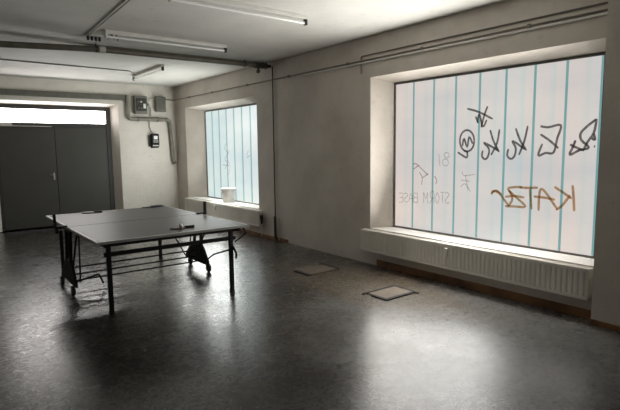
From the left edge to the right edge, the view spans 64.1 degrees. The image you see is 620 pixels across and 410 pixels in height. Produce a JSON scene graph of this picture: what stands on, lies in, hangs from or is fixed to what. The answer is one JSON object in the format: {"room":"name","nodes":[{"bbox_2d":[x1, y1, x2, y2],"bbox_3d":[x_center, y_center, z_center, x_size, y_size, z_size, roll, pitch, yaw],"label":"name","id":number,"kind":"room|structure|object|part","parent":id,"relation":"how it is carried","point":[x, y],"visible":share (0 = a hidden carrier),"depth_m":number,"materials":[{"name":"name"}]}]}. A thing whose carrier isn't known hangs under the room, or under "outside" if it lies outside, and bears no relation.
{"room":"table tennis room","nodes":[
{"label":"table tennis room","id":0,"kind":"room"},
{"bbox_2d":[0,76,178,232],"bbox_3d":[-6.212,-0.968,9.676,7.410,3.020,0.450,-6,8,-37],"label":"wall","id":1,"kind":"structure","parent":0,"point":[144,175],"depth_m":11.10,"materials":[{"name":"white paint"}]},
{"bbox_2d":[0,103,115,230],"bbox_3d":[-5.281,-0.812,10.403,2.200,2.520,0.145,-6,8,-37],"label":"door","id":2,"kind":"structure","parent":1,"relation":"in","point":[55,159],"depth_m":10.32,"materials":[{"name":"grey metal"}]},
{"bbox_3d":[-5.323,-1.841,10.296,2.040,0.270,0.010,-6,8,-37],"label":"transom glass","id":3,"kind":"part","parent":2,"relation":"part of","materials":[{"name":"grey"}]},
{"bbox_2d":[0,89,176,163],"bbox_3d":[-6.031,-1.440,9.411,7.243,1.545,0.108,-6,8,-37],"label":"duct","id":4,"kind":"object","parent":1,"relation":"attached to","point":[2,91],"visible":1,"depth_m":10.50,"materials":[{"name":"grey metal"}]},
{"bbox_2d":[133,96,147,113],"bbox_3d":[-3.775,-2.228,11.032,0.275,0.390,0.172,-6,8,-37],"label":"box","id":5,"kind":"object","parent":1,"relation":"attached to","point":[139,102],"visible":1,"depth_m":10.98,"materials":[{"name":"grey paint"}]},
{"bbox_2d":[147,98,154,116],"bbox_3d":[-3.614,-2.209,11.224,0.199,0.425,0.070,-6,8,-37],"label":"pipe","id":6,"kind":"object","parent":1,"relation":"attached to","point":[148,105],"visible":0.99,"depth_m":11.20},
{"bbox_2d":[148,121,158,147],"bbox_3d":[-3.564,-1.603,11.285,0.215,0.597,0.135,-6,8,-37],"label":"electric meter","id":7,"kind":"object","parent":1,"relation":"attached to","point":[153,139],"visible":1,"depth_m":11.27,"materials":[{"name":"grey paint"}]},
{"bbox_3d":[-3.633,-1.467,11.310,0.115,0.250,0.034,-6,8,-37],"label":"plate","id":8,"kind":"part","parent":7,"relation":"part of","materials":[{"name":"grey paint"}]},
{"bbox_3d":[-3.538,-1.467,11.301,0.175,0.324,0.094,-6,8,-37],"label":"casing","id":9,"kind":"part","parent":7,"relation":"part of","materials":[{"name":"black plastic"}]},
{"bbox_2d":[154,96,165,111],"bbox_3d":[-3.424,-2.302,11.323,0.235,0.340,0.130,-6,8,-37],"label":"box","id":10,"kind":"object","parent":1,"relation":"attached to","point":[160,102],"visible":1,"depth_m":11.27,"materials":[{"name":"grey paint"}]},
{"bbox_2d":[0,0,505,86],"bbox_3d":[-1.233,-1.895,3.424,8.090,0.150,16.420,-6,8,-37],"label":"ceiling","id":11,"kind":"structure","parent":0,"point":[247,37],"depth_m":5.95,"materials":[{"name":"grey paint"}]},
{"bbox_2d":[0,59,134,76],"bbox_3d":[-5.330,-2.208,7.309,0.516,0.030,5.933,6,9,45],"label":"cable","id":12,"kind":"object","parent":11,"relation":"attached to","point":[0,59],"visible":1,"depth_m":8.31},
{"bbox_2d":[85,34,101,41],"bbox_3d":[-2.704,-2.088,6.186,0.190,0.069,0.080,-6,8,-37],"label":"junction box","id":13,"kind":"object","parent":11,"relation":"attached to","point":[91,36],"visible":1,"depth_m":6.18,"materials":[{"name":"grey plastic"}]},
{"bbox_3d":[-2.704,-2.113,6.183,0.190,0.019,0.080,-6,8,-37],"label":"plate","id":14,"kind":"part","parent":13,"relation":"part of","materials":[{"name":"grey plastic"}]},
{"bbox_2d":[88,0,130,35],"bbox_3d":[0.530,-1.620,1.678,0.091,0.019,11.052,-6,8,-36],"label":"conduit","id":15,"kind":"object","parent":11,"relation":"attached to","point":[128,1],"visible":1,"depth_m":5.26,"materials":[{"name":"grey metal"}]},
{"bbox_2d":[0,32,270,73],"bbox_3d":[-3.607,-1.973,6.190,7.288,0.280,0.180,-6,8,-36],"label":"ceiling pipe","id":16,"kind":"object","parent":11,"relation":"attached to","point":[95,48],"visible":1,"depth_m":6.86,"materials":[{"name":"grey metal"}]},
{"bbox_2d":[132,64,163,80],"bbox_3d":[-2.959,-2.398,9.001,0.052,0.102,1.524,-6,8,-37],"label":"ceiling light","id":17,"kind":"object","parent":11,"relation":"attached to","point":[161,66],"visible":0.98,"depth_m":8.88,"materials":[{"name":"white metal"}]},
{"bbox_2d":[104,29,226,52],"bbox_3d":[-1.808,-2.109,6.407,1.624,0.102,0.052,-6,8,-37],"label":"ceiling light","id":18,"kind":"object","parent":11,"relation":"attached to","point":[106,32],"visible":1,"depth_m":6.33,"materials":[{"name":"white metal"}]},
{"bbox_2d":[168,0,307,25],"bbox_3d":[-0.656,-1.953,4.943,1.564,0.102,0.052,-6,8,-37],"label":"ceiling light","id":19,"kind":"object","parent":11,"relation":"attached to","point":[304,18],"visible":1,"depth_m":4.97,"materials":[{"name":"white metal"}]},
{"bbox_2d":[0,226,619,409],"bbox_3d":[-1.195,1.238,3.789,8.090,0.120,16.420,-6,8,-37],"label":"floor","id":20,"kind":"structure","parent":0,"point":[177,337],"depth_m":4.14,"materials":[{"name":"concrete"}]},
{"bbox_2d":[45,201,248,317],"bbox_3d":[-2.052,0.480,5.912,1.784,0.915,2.430,-6,8,-37],"label":"table","id":21,"kind":"object","parent":20,"relation":"on","point":[107,229],"visible":1,"depth_m":5.50,"materials":[{"name":"grey wood"}]},
{"bbox_3d":[-2.715,0.182,5.367,0.122,0.180,0.044,-6,8,-37],"label":"net post","id":22,"kind":"part","parent":21,"relation":"part of","materials":[{"name":"black metal"}]},
{"bbox_3d":[-3.203,0.517,6.383,0.040,0.710,0.040,-6,8,-37],"label":"leg","id":23,"kind":"part","parent":21,"relation":"part of","materials":[{"name":"black metal"}]},
{"bbox_3d":[-2.605,0.476,5.503,0.033,0.436,0.133,2,7,20],"label":"brace rod","id":24,"kind":"part","parent":21,"relation":"part of","materials":[{"name":"black metal"}]},
{"bbox_3d":[-2.583,0.579,5.550,0.032,0.585,0.018,-6,8,-37],"label":"spring rod","id":25,"kind":"part","parent":21,"relation":"part of","materials":[{"name":"black metal"}]},
{"bbox_2d":[81,211,101,213],"bbox_3d":[-2.909,0.092,6.602,0.255,0.022,0.156,-3,7,-17],"label":"bat","id":26,"kind":"object","parent":21,"relation":"on","point":[85,212],"visible":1,"depth_m":6.60,"materials":[{"name":"brown wood"}]},
{"bbox_3d":[-1.898,0.698,4.697,0.040,0.710,0.040,-6,8,-37],"label":"leg","id":27,"kind":"part","parent":21,"relation":"part of","materials":[{"name":"black metal"}]},
{"bbox_3d":[-2.146,0.662,6.151,1.570,0.018,0.019,-6,8,-37],"label":"cross rod","id":28,"kind":"part","parent":21,"relation":"part of","materials":[{"name":"black metal"}]},
{"bbox_3d":[-2.145,0.744,6.160,1.570,0.018,0.019,-6,8,-37],"label":"cross rod","id":29,"kind":"part","parent":21,"relation":"part of","materials":[{"name":"black metal"}]},
{"bbox_3d":[-2.144,0.816,6.169,1.570,0.018,0.019,-6,8,-37],"label":"cross rod","id":30,"kind":"part","parent":21,"relation":"part of","materials":[{"name":"black metal"}]},
{"bbox_2d":[142,205,163,207],"bbox_3d":[-2.263,0.020,7.153,0.340,0.021,0.098,-7,9,-42],"label":"bat","id":31,"kind":"object","parent":21,"relation":"on","point":[152,206],"visible":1,"depth_m":7.15,"materials":[{"name":"black rubber"}]},
{"bbox_3d":[-2.177,0.413,7.167,0.040,0.710,0.040,-6,8,-37],"label":"leg","id":32,"kind":"part","parent":21,"relation":"part of","materials":[{"name":"black metal"}]},
{"bbox_3d":[-1.663,0.325,5.422,1.424,0.144,1.109,-6,8,-37],"label":"under frame","id":33,"kind":"part","parent":21,"relation":"part of","materials":[{"name":"black metal"}]},
{"bbox_2d":[170,225,193,229],"bbox_3d":[-1.352,0.232,5.237,0.255,0.022,0.156,-4,7,-27],"label":"bat","id":34,"kind":"object","parent":21,"relation":"on","point":[185,226],"visible":0.97,"depth_m":5.20,"materials":[{"name":"brown wood"}]},
{"bbox_3d":[-1.618,0.455,6.201,0.057,0.564,0.773,1,7,12],"label":"brace rod","id":35,"kind":"part","parent":21,"relation":"part of","materials":[{"name":"black metal"}]},
{"bbox_3d":[-1.398,0.048,6.372,0.122,0.180,0.044,-6,8,-37],"label":"net post","id":36,"kind":"part","parent":21,"relation":"part of","materials":[{"name":"black metal"}]},
{"bbox_3d":[-1.124,0.602,5.931,0.052,0.333,0.992,-4,7,-27],"label":"brace rod","id":37,"kind":"part","parent":21,"relation":"part of","materials":[{"name":"black metal"}]},
{"bbox_3d":[-0.872,0.594,5.480,0.040,0.710,0.040,-6,8,-37],"label":"leg","id":38,"kind":"part","parent":21,"relation":"part of","materials":[{"name":"black metal"}]},
{"bbox_3d":[-0.771,0.322,5.498,0.136,0.187,0.030,-1,7,1],"label":"brace rod","id":39,"kind":"part","parent":21,"relation":"part of","materials":[{"name":"black metal"}]},
{"bbox_2d":[293,263,338,275],"bbox_3d":[0.069,0.840,6.488,0.540,0.013,0.400,-6,8,-37],"label":"floor hatch","id":40,"kind":"object","parent":20,"relation":"on","point":[313,270],"visible":1,"depth_m":6.45,"materials":[{"name":"metal"}]},
{"bbox_2d":[362,285,418,300],"bbox_3d":[0.878,0.959,5.382,0.505,0.014,0.370,-6,8,-37],"label":"floor hatch","id":41,"kind":"object","parent":20,"relation":"on","point":[388,293],"visible":1,"depth_m":5.39,"materials":[{"name":"metal"}]},
{"bbox_2d":[174,0,607,309],"bbox_3d":[1.679,-0.618,5.846,0.450,3.020,16.270,-6,8,-37],"label":"wall","id":42,"kind":"structure","parent":0,"point":[334,129],"depth_m":6.95,"materials":[{"name":"white paint"}]},
{"bbox_2d":[189,103,258,209],"bbox_3d":[-1.735,-1.016,10.182,0.355,1.960,3.051,-6,8,-37],"label":"window","id":43,"kind":"structure","parent":42,"relation":"in","point":[230,132],"depth_m":10.16,"materials":[{"name":"grey glass"}]},
{"bbox_3d":[-1.752,-0.056,10.272,0.284,0.033,3.051,-6,8,-37],"label":"sill","id":44,"kind":"part","parent":43,"relation":"part of","materials":[{"name":"white stone"}]},
{"bbox_2d":[221,187,235,202],"bbox_3d":[-1.674,-0.207,10.158,0.313,0.288,0.313,-6,8,-37],"label":"bucket","id":45,"kind":"object","parent":43,"relation":"on","point":[228,193],"visible":1,"depth_m":10.05,"materials":[{"name":"white plastic"}]},
{"bbox_2d":[185,197,262,235],"bbox_3d":[-1.829,0.193,10.071,0.158,0.457,3.250,-6,8,-38],"label":"radiator","id":46,"kind":"object","parent":42,"relation":"attached to","point":[250,216],"visible":0.98,"depth_m":9.66,"materials":[{"name":"white metal"}]},
{"bbox_3d":[-1.879,0.109,10.061,0.030,0.217,3.182,-6,8,-37],"label":"panel","id":47,"kind":"part","parent":46,"relation":"part of","materials":[{"name":"white metal"}]},
{"bbox_2d":[187,197,261,210],"bbox_3d":[-1.856,-0.033,10.063,0.087,0.006,3.190,-6,8,-37],"label":"windowsill","id":48,"kind":"structure","parent":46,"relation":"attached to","point":[188,199],"depth_m":9.84,"materials":[{"name":"stone"}]},
{"bbox_2d":[240,228,287,242],"bbox_3d":[-1.755,0.421,10.100,0.014,0.055,4.548,-6,8,-37],"label":"baseboard","id":49,"kind":"structure","parent":42,"relation":"attached to","point":[242,230],"depth_m":8.85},
{"bbox_2d":[272,67,279,239],"bbox_3d":[-0.585,-0.847,8.353,0.048,2.910,0.146,-6,8,-37],"label":"riser pipe","id":50,"kind":"object","parent":42,"relation":"attached to","point":[275,222],"visible":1,"depth_m":8.43,"materials":[{"name":"grey metal"}]},
{"bbox_2d":[166,8,607,100],"bbox_3d":[-0.397,-2.030,7.801,0.250,0.056,9.394,-6,8,-37],"label":"conduit","id":51,"kind":"object","parent":42,"relation":"attached to","point":[528,26],"visible":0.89,"depth_m":5.39,"materials":[{"name":"grey metal"}]},
{"bbox_2d":[360,228,592,305],"bbox_3d":[1.634,0.672,5.594,0.158,0.457,2.981,-6,8,-38],"label":"radiator","id":52,"kind":"object","parent":42,"relation":"attached to","point":[571,280],"visible":0.99,"depth_m":5.20,"materials":[{"name":"white metal"}]},
{"bbox_2d":[361,228,592,269],"bbox_3d":[1.614,0.447,5.580,0.087,0.006,2.940,-6,8,-37],"label":"windowsill","id":53,"kind":"structure","parent":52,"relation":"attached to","point":[393,235],"depth_m":5.27,"materials":[{"name":"stone"}]},
{"bbox_2d":[377,259,590,318],"bbox_3d":[1.745,0.890,5.576,0.014,0.085,2.770,-6,8,-37],"label":"baseboard","id":54,"kind":"structure","parent":42,"relation":"attached to","point":[564,308],"depth_m":5.28,"materials":[{"name":"brown wood"}]},
{"bbox_2d":[361,1,607,73],"bbox_3d":[1.617,-1.738,5.387,0.016,0.233,3.084,-6,8,-37],"label":"cable","id":55,"kind":"object","parent":42,"relation":"attached to","point":[607,1],"visible":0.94,"depth_m":5.03,"materials":[{"name":"grey plastic"}]},
{"bbox_2d":[370,52,605,268],"bbox_3d":[1.826,-0.523,5.580,0.355,1.960,2.882,-6,8,-37],"label":"window","id":56,"kind":"structure","parent":42,"relation":"in","point":[508,155],"depth_m":5.39,"materials":[{"name":"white glass"}]},
{"bbox_3d":[1.810,0.437,5.670,0.284,0.033,2.882,-6,8,-37],"label":"sill","id":57,"kind":"part","parent":56,"relation":"part of","materials":[{"name":"white stone"}]},
{"bbox_2d":[590,319,619,331],"bbox_3d":[2.785,1.076,4.023,0.014,0.050,0.962,-6,8,-37],"label":"baseboard","id":58,"kind":"structure","parent":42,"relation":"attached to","point":[592,321],"depth_m":4.30,"materials":[{"name":"brown wood"}]},
{"bbox_2d":[591,0,619,325],"bbox_3d":[2.828,-0.405,3.897,0.140,3.020,0.962,-6,8,-37],"label":"wall","id":59,"kind":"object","parent":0,"point":[605,307],"visible":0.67,"depth_m":4.20,"materials":[{"name":"white paint"}]}
]}

